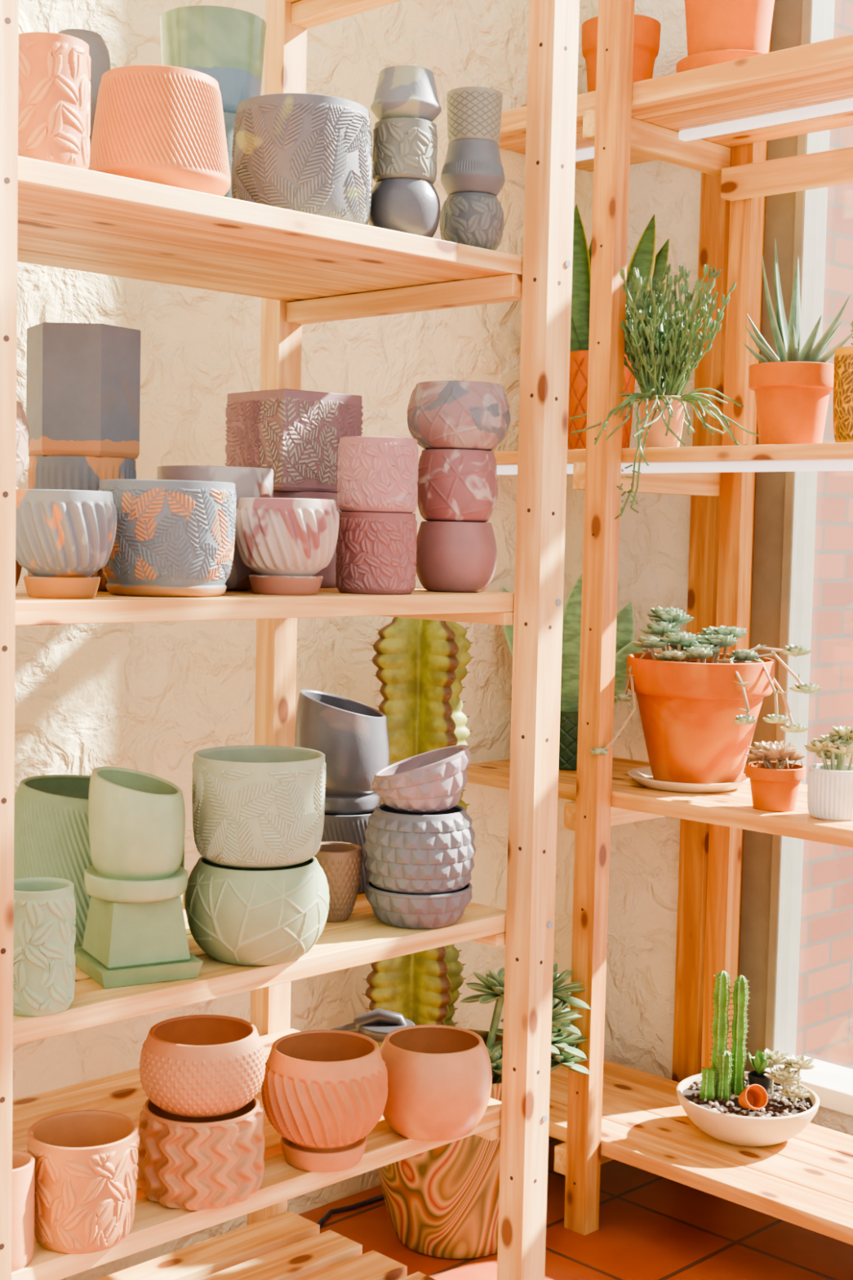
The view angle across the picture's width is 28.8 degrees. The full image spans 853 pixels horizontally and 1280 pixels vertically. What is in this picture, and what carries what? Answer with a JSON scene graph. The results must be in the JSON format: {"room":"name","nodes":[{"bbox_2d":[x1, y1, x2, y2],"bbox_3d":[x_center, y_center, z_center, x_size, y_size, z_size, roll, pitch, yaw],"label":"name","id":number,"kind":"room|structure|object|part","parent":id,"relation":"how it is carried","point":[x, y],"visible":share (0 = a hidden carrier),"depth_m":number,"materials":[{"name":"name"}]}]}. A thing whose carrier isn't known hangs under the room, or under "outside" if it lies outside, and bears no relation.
{"room":"plant shop","nodes":[
{"label":"plant shop","id":0,"kind":"room"},
{"bbox_2d":[12,0,598,1279],"bbox_3d":[-1.738,-0.736,1.924,6.300,4.000,0.140,-2,5,-45],"label":"wall","id":1,"kind":"structure","parent":0,"point":[145,697],"depth_m":3.28,"materials":[{"name":"beige paint"}]},
{"bbox_2d":[329,1008,415,1042],"bbox_3d":[-0.091,0.713,2.972,0.145,0.101,0.103,-1,4,-26],"label":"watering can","id":2,"kind":"object","parent":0,"point":[376,1024],"visible":0.6,"depth_m":2.97,"materials":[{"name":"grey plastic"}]},
{"bbox_3d":[-0.099,0.712,2.981,0.150,0.101,0.026,1,4,0],"label":"handle and spout","id":3,"kind":"part","parent":2,"relation":"part of","materials":[{"name":"grey plastic"}]},
{"bbox_2d":[298,1136,852,1279],"bbox_3d":[0.180,1.456,0.095,6.300,0.050,5.700,-2,5,-45],"label":"floor","id":4,"kind":"structure","parent":0,"point":[651,1226],"depth_m":3.38,"materials":[{"name":"tile"}]},
{"bbox_2d":[0,0,579,1279],"bbox_3d":[-0.361,-0.232,2.363,0.992,2.997,0.627,-2,5,-45],"label":"wooden shelf unit","id":5,"kind":"object","parent":4,"relation":"on","point":[304,268],"visible":0.7,"depth_m":2.45,"materials":[{"name":"brown wood"}]},
{"bbox_2d":[15,486,22,587],"bbox_3d":[-0.542,-0.124,2.069,0.079,0.135,0.079,-2,5,-45],"label":"round planter","id":6,"kind":"object","parent":5,"relation":"on","point":[18,568],"visible":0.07,"depth_m":2.06,"materials":[{"name":"grey ceramic"}]},
{"bbox_2d":[16,400,29,484],"bbox_3d":[-0.539,-0.244,2.061,0.089,0.105,0.089,1,4,-4],"label":"round planter","id":7,"kind":"object","parent":6,"relation":"on","point":[22,427],"visible":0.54,"depth_m":2.05,"materials":[{"name":"ceramic"}]},
{"bbox_2d":[11,1149,34,1271],"bbox_3d":[-0.506,0.683,1.984,0.072,0.124,0.072,-2,5,-45],"label":"planter","id":8,"kind":"object","parent":5,"relation":"on","point":[23,1162],"visible":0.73,"depth_m":1.97,"materials":[{"name":"ceramic"}]},
{"bbox_2d":[13,876,75,1017],"bbox_3d":[-0.467,0.367,1.991,0.093,0.150,0.093,-2,5,-45],"label":"planter","id":9,"kind":"object","parent":5,"relation":"on","point":[44,930],"visible":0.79,"depth_m":1.95,"materials":[{"name":"green ceramic"}]},
{"bbox_2d":[17,31,90,169],"bbox_3d":[-0.445,-0.627,1.958,0.095,0.151,0.095,2,4,7],"label":"planter","id":10,"kind":"object","parent":5,"relation":"on","point":[54,68],"visible":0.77,"depth_m":1.92,"materials":[{"name":"pink ceramic"}]},
{"bbox_2d":[15,488,116,599],"bbox_3d":[-0.445,-0.117,2.025,0.129,0.130,0.130,-1,4,-31],"label":"bowl planter","id":11,"kind":"object","parent":5,"relation":"on","point":[64,537],"visible":0.93,"depth_m":1.98,"materials":[{"name":"grey ceramic"}]},
{"bbox_2d":[27,455,136,591],"bbox_3d":[-0.474,-0.160,2.283,0.146,0.180,0.146,-2,5,-45],"label":"planter","id":12,"kind":"object","parent":5,"relation":"on","point":[44,472],"visible":0.21,"depth_m":2.21,"materials":[{"name":"grey ceramic"}]},
{"bbox_2d":[26,322,140,459],"bbox_3d":[-0.470,-0.337,2.271,0.152,0.175,0.150,-2,5,-45],"label":"planter","id":13,"kind":"object","parent":12,"relation":"on","point":[83,380],"visible":0.97,"depth_m":2.21,"materials":[{"name":"grey ceramic"}]},
{"bbox_2d":[26,1110,139,1253],"bbox_3d":[-0.427,0.673,2.060,0.138,0.136,0.138,-2,5,-45],"label":"planter","id":14,"kind":"object","parent":5,"relation":"on","point":[86,1169],"visible":0.94,"depth_m":2.01,"materials":[{"name":"ceramic"}]},
{"bbox_2d":[57,28,110,148],"bbox_3d":[-0.465,-0.688,2.217,0.083,0.237,0.083,-1,5,-35],"label":"planter","id":15,"kind":"object","parent":5,"relation":"on","point":[99,54],"visible":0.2,"depth_m":2.18,"materials":[{"name":"ceramic"}]},
{"bbox_2d":[13,774,184,947],"bbox_3d":[-0.464,0.308,2.348,0.241,0.221,0.241,4,5,35],"label":"planter","id":16,"kind":"object","parent":5,"relation":"on","point":[51,824],"visible":0.28,"depth_m":2.24,"materials":[{"name":"green ceramic"}]},
{"bbox_2d":[74,896,203,988],"bbox_3d":[-0.379,0.381,2.160,0.136,0.105,0.136,-1,4,-29],"label":"pot","id":17,"kind":"object","parent":5,"relation":"on","point":[124,944],"visible":0.9,"depth_m":2.12,"materials":[{"name":"green ceramic"}]},
{"bbox_2d":[84,766,188,902],"bbox_3d":[-0.376,0.248,2.152,0.134,0.161,0.134,-1,4,-29],"label":"pot","id":18,"kind":"object","parent":17,"relation":"on","point":[136,819],"visible":1,"depth_m":2.10,"materials":[{"name":"green ceramic"}]},
{"bbox_2d":[87,64,231,196],"bbox_3d":[-0.341,-0.637,2.123,0.182,0.154,0.182,2,4,8],"label":"planter","id":19,"kind":"object","parent":5,"relation":"on","point":[164,125],"visible":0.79,"depth_m":2.05,"materials":[{"name":"pink ceramic"}]},
{"bbox_2d":[97,479,235,597],"bbox_3d":[-0.339,-0.133,2.165,0.178,0.148,0.178,0,4,-15],"label":"planter","id":20,"kind":"object","parent":5,"relation":"on","point":[174,538],"visible":0.88,"depth_m":2.09,"materials":[{"name":"grey ceramic"}]},
{"bbox_2d":[137,1095,265,1210],"bbox_3d":[-0.300,0.675,2.213,0.171,0.117,0.171,-2,5,-45],"label":"planter","id":21,"kind":"object","parent":5,"relation":"on","point":[191,1163],"visible":0.88,"depth_m":2.15,"materials":[{"name":"orange ceramic"}]},
{"bbox_2d":[139,1014,265,1117],"bbox_3d":[-0.298,0.567,2.206,0.166,0.100,0.166,-2,5,-45],"label":"round planter","id":22,"kind":"object","parent":21,"relation":"on","point":[195,1065],"visible":1,"depth_m":2.15,"materials":[{"name":"orange ceramic"}]},
{"bbox_2d":[156,465,273,591],"bbox_3d":[-0.305,-0.160,2.388,0.166,0.175,0.166,4,4,32],"label":"planter","id":23,"kind":"object","parent":5,"relation":"on","point":[249,482],"visible":0.3,"depth_m":2.32,"materials":[{"name":"ceramic"}]},
{"bbox_2d":[222,111,235,198],"bbox_3d":[-0.317,-0.671,2.444,0.132,0.181,0.132,1,4,-10],"label":"planter","id":24,"kind":"object","parent":5,"relation":"on","point":[228,117],"visible":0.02,"depth_m":2.38,"materials":[{"name":"grey ceramic"}]},
{"bbox_2d":[160,5,266,113],"bbox_3d":[-0.314,-0.833,2.434,0.156,0.143,0.156,-2,5,-45],"label":"planter","id":25,"kind":"object","parent":24,"relation":"on","point":[227,45],"visible":0.59,"depth_m":2.37,"materials":[{"name":"green ceramic"}]},
{"bbox_2d":[184,856,329,965],"bbox_3d":[-0.230,0.364,2.260,0.195,0.132,0.194,2,4,17],"label":"bowl planter","id":26,"kind":"object","parent":5,"relation":"on","point":[237,916],"visible":0.9,"depth_m":2.18,"materials":[{"name":"ceramic"}]},
{"bbox_2d":[191,745,325,868],"bbox_3d":[-0.228,0.226,2.250,0.180,0.144,0.180,1,4,-2],"label":"planter","id":27,"kind":"object","parent":26,"relation":"on","point":[254,806],"visible":1,"depth_m":2.18,"materials":[{"name":"green ceramic"}]},
{"bbox_2d":[234,497,339,595],"bbox_3d":[-0.193,-0.128,2.279,0.145,0.131,0.146,-2,5,-45],"label":"bowl planter","id":28,"kind":"object","parent":5,"relation":"on","point":[286,542],"visible":1,"depth_m":2.23,"materials":[{"name":"ceramic"}]},
{"bbox_2d":[231,93,372,225],"bbox_3d":[-0.173,-0.653,2.313,0.196,0.168,0.196,2,4,9],"label":"planter","id":29,"kind":"object","parent":5,"relation":"on","point":[306,153],"visible":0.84,"depth_m":2.23,"materials":[{"name":"grey ceramic"}]},
{"bbox_2d":[273,490,341,588],"bbox_3d":[-0.210,-0.157,2.590,0.161,0.146,0.161,-2,5,-45],"label":"planter","id":30,"kind":"object","parent":5,"relation":"on","point":[329,573],"visible":0.09,"depth_m":2.53,"materials":[{"name":"pink ceramic"}]},
{"bbox_2d":[225,388,363,493],"bbox_3d":[-0.206,-0.306,2.580,0.153,0.151,0.153,-2,5,-41],"label":"planter","id":31,"kind":"object","parent":30,"relation":"on","point":[295,434],"visible":0.78,"depth_m":2.52,"materials":[{"name":"pink ceramic"}]},
{"bbox_2d":[261,1029,387,1172],"bbox_3d":[-0.143,0.649,2.329,0.178,0.162,0.178,1,4,-2],"label":"pot","id":32,"kind":"object","parent":5,"relation":"on","point":[323,1091],"visible":1,"depth_m":2.27,"materials":[{"name":"orange ceramic"}]},
{"bbox_2d":[314,841,362,922],"bbox_3d":[-0.141,0.363,2.480,0.089,0.108,0.090,2,4,18],"label":"pot","id":33,"kind":"object","parent":5,"relation":"on","point":[340,863],"visible":0.58,"depth_m":2.45,"materials":[{"name":"brown ceramic"}]},
{"bbox_2d":[320,811,373,893],"bbox_3d":[-0.141,0.338,2.702,0.151,0.130,0.151,-2,5,-45],"label":"ribbed planter","id":34,"kind":"object","parent":5,"relation":"on","point":[343,828],"visible":0.17,"depth_m":2.63,"materials":[{"name":"grey ceramic"}]},
{"bbox_2d":[294,689,389,813],"bbox_3d":[-0.137,0.178,2.692,0.154,0.190,0.154,0,4,-21],"label":"pot","id":35,"kind":"object","parent":34,"relation":"on","point":[353,735],"visible":0.71,"depth_m":2.63,"materials":[{"name":"grey ceramic"}]},
{"bbox_2d":[335,511,417,595],"bbox_3d":[-0.072,-0.125,2.386,0.116,0.116,0.116,-2,5,-45],"label":"planter","id":36,"kind":"object","parent":5,"relation":"on","point":[376,552],"visible":0.98,"depth_m":2.34,"materials":[{"name":"pink ceramic"}]},
{"bbox_2d":[337,435,418,513],"bbox_3d":[-0.070,-0.236,2.378,0.116,0.106,0.116,-2,5,-45],"label":"planter","id":37,"kind":"object","parent":36,"relation":"on","point":[375,474],"visible":0.99,"depth_m":2.33,"materials":[{"name":"pink ceramic"}]},
{"bbox_2d":[368,177,440,237],"bbox_3d":[-0.033,-0.611,2.376,0.105,0.083,0.105,1,4,-7],"label":"planter","id":38,"kind":"object","parent":5,"relation":"on","point":[411,206],"visible":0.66,"depth_m":2.33,"materials":[{"name":"grey ceramic"}]},
{"bbox_2d":[372,117,437,184],"bbox_3d":[-0.031,-0.694,2.370,0.092,0.082,0.092,-2,5,-45],"label":"planter","id":39,"kind":"object","parent":38,"relation":"on","point":[403,147],"visible":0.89,"depth_m":2.33,"materials":[{"name":"grey ceramic"}]},
{"bbox_2d":[370,65,441,121],"bbox_3d":[-0.029,-0.772,2.365,0.102,0.073,0.102,-1,4,-29],"label":"planter","id":40,"kind":"object","parent":39,"relation":"on","point":[402,91],"visible":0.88,"depth_m":2.33,"materials":[{"name":"grey ceramic"}]},
{"bbox_2d":[364,880,472,928],"bbox_3d":[-0.012,0.392,2.477,0.160,0.057,0.160,-2,5,-39],"label":"bowl planter","id":41,"kind":"object","parent":5,"relation":"on","point":[398,909],"visible":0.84,"depth_m":2.42,"materials":[{"name":"grey ceramic"}]},
{"bbox_2d":[363,803,475,893],"bbox_3d":[-0.010,0.306,2.472,0.166,0.114,0.166,-1,4,-27],"label":"bowl planter","id":42,"kind":"object","parent":41,"relation":"on","point":[406,851],"visible":0.94,"depth_m":2.41,"materials":[{"name":"grey ceramic"}]},
{"bbox_2d":[371,744,471,812],"bbox_3d":[-0.008,0.203,2.465,0.148,0.094,0.145,1,4,-6],"label":"bowl planter","id":43,"kind":"object","parent":42,"relation":"on","point":[434,780],"visible":1,"depth_m":2.42,"materials":[{"name":"pink ceramic"}]},
{"bbox_2d":[379,1024,492,1142],"bbox_3d":[0.010,0.657,2.456,0.174,0.136,0.174,-1,4,-32],"label":"round planter","id":44,"kind":"object","parent":5,"relation":"on","point":[440,1077],"visible":0.88,"depth_m":2.39,"materials":[{"name":"orange ceramic"}]},
{"bbox_2d":[415,520,497,592],"bbox_3d":[0.044,-0.127,2.523,0.126,0.106,0.126,-1,4,-27],"label":"round planter","id":45,"kind":"object","parent":5,"relation":"on","point":[452,557],"visible":0.99,"depth_m":2.47,"materials":[{"name":"pink ceramic"}]},
{"bbox_2d":[417,448,497,522],"bbox_3d":[0.046,-0.233,2.516,0.124,0.107,0.124,-2,5,-45],"label":"round planter","id":46,"kind":"object","parent":45,"relation":"on","point":[455,485],"visible":0.98,"depth_m":2.47,"materials":[{"name":"pink ceramic"}]},
{"bbox_2d":[407,380,510,450],"bbox_3d":[0.049,-0.336,2.509,0.156,0.099,0.156,-2,5,-45],"label":"round planter","id":47,"kind":"object","parent":46,"relation":"on","point":[442,414],"visible":0.98,"depth_m":2.45,"materials":[{"name":"pink ceramic"}]},
{"bbox_2d":[439,191,504,250],"bbox_3d":[0.067,-0.617,2.470,0.096,0.085,0.096,-2,5,-45],"label":"planter","id":48,"kind":"object","parent":5,"relation":"on","point":[474,219],"visible":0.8,"depth_m":2.43,"materials":[{"name":"grey ceramic"}]},
{"bbox_2d":[440,138,505,196],"bbox_3d":[0.069,-0.697,2.464,0.096,0.076,0.096,-1,4,-26],"label":"planter","id":49,"kind":"object","parent":48,"relation":"on","point":[470,165],"visible":0.91,"depth_m":2.43,"materials":[{"name":"grey ceramic"}]},
{"bbox_2d":[446,86,502,143],"bbox_3d":[0.071,-0.772,2.459,0.084,0.074,0.084,0,4,-19],"label":"planter","id":50,"kind":"object","parent":49,"relation":"on","point":[473,112],"visible":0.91,"depth_m":2.42,"materials":[{"name":"beige ceramic"}]},
{"bbox_2d":[316,1194,384,1226],"bbox_3d":[-0.161,1.194,3.493,0.037,0.010,0.223,4,5,41],"label":"power cable","id":51,"kind":"object","parent":4,"relation":"on","point":[326,1216],"visible":0.81,"depth_m":3.49,"materials":[{"name":"grey plastic"}]},
{"bbox_2d":[362,617,590,1258],"bbox_3d":[0.110,0.571,3.329,0.447,1.290,0.370,2,4,16],"label":"cactus","id":52,"kind":"object","parent":4,"relation":"on","point":[442,1202],"visible":0.42,"depth_m":3.25,"materials":[{"name":"plant"}]},
{"bbox_3d":[-0.016,0.408,3.315,0.181,0.970,0.181,2,4,11],"label":"cactus stem","id":53,"kind":"part","parent":52,"relation":"part of","materials":[{"name":"green plant"}]},
{"bbox_2d":[377,1029,551,1258],"bbox_3d":[0.062,1.027,3.370,0.370,0.372,0.370,-2,5,-45],"label":"pot","id":54,"kind":"object","parent":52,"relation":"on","point":[442,1202],"depth_m":3.23,"materials":[{"name":"ceramic"}]},
{"bbox_2d":[466,0,852,1244],"bbox_3d":[0.798,-0.214,3.218,0.515,2.900,1.640,-2,5,-45],"label":"wooden shelf unit","id":55,"kind":"object","parent":4,"relation":"on","point":[637,1118],"visible":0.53,"depth_m":3.36,"materials":[{"name":"brown wood"}]},
{"bbox_2d":[502,573,643,770],"bbox_3d":[0.326,0.066,3.697,0.293,0.435,0.153,0,4,-18],"label":"plant","id":56,"kind":"object","parent":55,"relation":"on","point":[571,618],"visible":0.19,"depth_m":3.68,"materials":[{"name":"plant"}]},
{"bbox_3d":[0.326,0.218,3.708,0.153,0.131,0.153,-2,5,-45],"label":"pot","id":57,"kind":"part","parent":56,"relation":"part of","materials":[{"name":"ceramic"}]},
{"bbox_2d":[575,146,594,161],"bbox_3d":[0.345,-1.069,3.619,0.082,0.019,0.115,-2,5,-45],"label":"strip light","id":58,"kind":"object","parent":55,"relation":"attached to","point":[585,153],"depth_m":3.65,"materials":[{"name":"white plastic"}]},
{"bbox_2d":[567,204,669,449],"bbox_3d":[0.398,-0.682,3.658,0.260,0.551,0.158,-1,4,-33],"label":"potted snake plant","id":59,"kind":"object","parent":55,"relation":"on","point":[644,258],"visible":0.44,"depth_m":3.65,"materials":[{"name":"green plant"}]},
{"bbox_3d":[0.383,-0.519,3.661,0.159,0.223,0.159,-2,5,-45],"label":"pot","id":60,"kind":"part","parent":59,"relation":"part of","materials":[{"name":"ceramic"}]},
{"bbox_2d":[582,13,661,92],"bbox_3d":[0.431,-1.250,3.708,0.176,0.241,0.176,3,4,29],"label":"pot","id":61,"kind":"object","parent":55,"relation":"on","point":[646,37],"visible":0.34,"depth_m":3.65,"materials":[{"name":"orange ceramic"}]},
{"bbox_2d":[569,263,758,519],"bbox_3d":[0.468,-0.499,3.313,0.370,0.495,0.291,0,4,-14],"label":"potted plant","id":62,"kind":"object","parent":55,"relation":"on","point":[662,416],"visible":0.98,"depth_m":3.28,"materials":[{"name":"green plant"}]},
{"bbox_3d":[0.473,-0.436,3.333,0.095,0.104,0.095,-2,5,-45],"label":"pot","id":63,"kind":"part","parent":62,"relation":"part of","materials":[{"name":"ceramic"}]},
{"bbox_2d":[496,459,852,475],"bbox_3d":[0.639,-0.328,3.133,0.026,0.019,1.440,-2,5,-45],"label":"strip light","id":64,"kind":"object","parent":55,"relation":"attached to","point":[837,464],"visible":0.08,"depth_m":3.17,"materials":[{"name":"white plastic"}]},
{"bbox_2d":[590,606,822,792],"bbox_3d":[0.585,0.123,3.399,0.384,0.371,0.384,3,4,27],"label":"plant","id":65,"kind":"object","parent":55,"relation":"on","point":[700,707],"visible":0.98,"depth_m":3.37,"materials":[{"name":"green plant"}]},
{"bbox_3d":[0.567,0.167,3.456,0.304,0.261,0.304,-2,5,-45],"label":"pot","id":66,"kind":"part","parent":65,"relation":"part of","materials":[{"name":"ceramic"}]},
{"bbox_2d":[675,0,774,72],"bbox_3d":[0.603,-1.238,3.309,0.207,0.277,0.207,3,4,27],"label":"pot","id":67,"kind":"object","parent":55,"relation":"on","point":[718,31],"visible":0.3,"depth_m":3.24,"materials":[{"name":"orange ceramic"}]},
{"bbox_2d":[676,970,819,1146],"bbox_3d":[0.672,0.863,3.456,0.293,0.337,0.293,2,4,4],"label":"potted cactus","id":68,"kind":"object","parent":55,"relation":"on","point":[732,1104],"visible":1,"depth_m":3.45,"materials":[{"name":"beige ceramic"}]},
{"bbox_2d":[676,1071,819,1146],"bbox_3d":[0.669,0.989,3.465,0.293,0.086,0.293,-2,5,-45],"label":"pot","id":69,"kind":"object","parent":68,"relation":"on","point":[720,1112],"depth_m":3.39,"materials":[{"name":"beige ceramic"}]},
{"bbox_2d":[738,1084,768,1110],"bbox_3d":[0.662,0.934,3.379,0.050,0.050,0.051,0,-23,-16],"label":"pot","id":70,"kind":"object","parent":68,"relation":"on","point":[754,1097],"depth_m":3.38,"materials":[{"name":"ceramic"}]},
{"bbox_2d":[747,1070,771,1094],"bbox_3d":[0.700,0.938,3.491,0.050,0.050,0.050,-2,5,-45],"label":"pot","id":71,"kind":"object","parent":68,"relation":"on","point":[762,1077],"depth_m":3.48,"materials":[{"name":"black plastic"}]},
{"bbox_2d":[678,97,852,141],"bbox_3d":[0.671,-1.040,3.294,0.082,0.019,0.441,-2,5,-45],"label":"strip light","id":72,"kind":"object","parent":55,"relation":"attached to","point":[782,117],"depth_m":3.31,"materials":[{"name":"white plastic"}]},
{"bbox_2d":[745,740,805,812],"bbox_3d":[0.674,0.261,3.195,0.121,0.127,0.113,-2,5,-45],"label":"potted graptopetalum","id":73,"kind":"object","parent":55,"relation":"on","point":[775,785],"visible":1,"depth_m":3.16,"materials":[{"name":"ceramic"}]},
{"bbox_2d":[743,238,852,444],"bbox_3d":[0.720,-0.575,3.215,0.181,0.409,0.178,-2,5,-45],"label":"aloe","id":74,"kind":"object","parent":55,"relation":"on","point":[793,390],"depth_m":3.18,"materials":[{"name":"orange ceramic"}]},
{"bbox_2d":[803,725,852,820],"bbox_3d":[0.765,0.245,3.113,0.129,0.174,0.107,1,4,-4],"label":"potted sedum","id":75,"kind":"object","parent":55,"relation":"on","point":[829,785],"visible":1,"depth_m":3.08,"materials":[{"name":"white ceramic"}]},
{"bbox_2d":[807,763,852,820],"bbox_3d":[0.767,0.285,3.114,0.103,0.094,0.103,-2,5,-45],"label":"pot","id":76,"kind":"object","parent":75,"relation":"on","point":[829,785],"depth_m":3.07,"materials":[{"name":"white ceramic"}]},
{"bbox_2d":[833,320,852,442],"bbox_3d":[0.809,-0.478,3.079,0.104,0.237,0.104,-2,5,-45],"label":"cactus","id":77,"kind":"object","parent":55,"relation":"on","point":[843,358],"depth_m":3.05,"materials":[{"name":"orange ceramic"}]},
{"bbox_2d":[603,0,852,1135],"bbox_3d":[2.454,-0.654,2.086,0.140,4.000,5.560,-2,5,-45],"label":"wall","id":78,"kind":"structure","parent":0,"point":[653,562],"depth_m":3.95,"materials":[{"name":"white paint"}]},
{"bbox_2d":[671,31,771,1082],"bbox_3d":[0.692,-0.752,3.751,0.080,3.900,0.140,-2,5,-45],"label":"trim","id":79,"kind":"structure","parent":78,"relation":"attached to","point":[714,219],"depth_m":3.79,"materials":[{"name":"brown wood"}]},
{"bbox_2d":[738,0,835,1071],"bbox_3d":[2.411,-0.706,2.092,0.110,3.700,4.635,-2,5,-45],"label":"frame","id":80,"kind":"object","parent":78,"relation":"attached to","point":[785,502],"visible":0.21,"depth_m":3.71,"materials":[{"name":"grey metal"}]},
{"bbox_2d":[764,1056,852,1115],"bbox_3d":[2.405,1.121,2.171,0.160,0.045,4.530,-2,5,-45],"label":"sill","id":81,"kind":"structure","parent":78,"relation":"attached to","point":[833,1084],"depth_m":3.63,"materials":[{"name":"white paint"}]},
{"label":"outside","id":82,"kind":"structure","parent":0,"visible":0},
{"bbox_2d":[795,0,852,1069],"bbox_3d":[1.708,-1.105,4.871,2.640,4.500,0.200,-2,5,-45],"label":"brick wall","id":83,"kind":"structure","parent":82,"point":[824,1019],"depth_m":4.13,"materials":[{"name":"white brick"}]}
]}

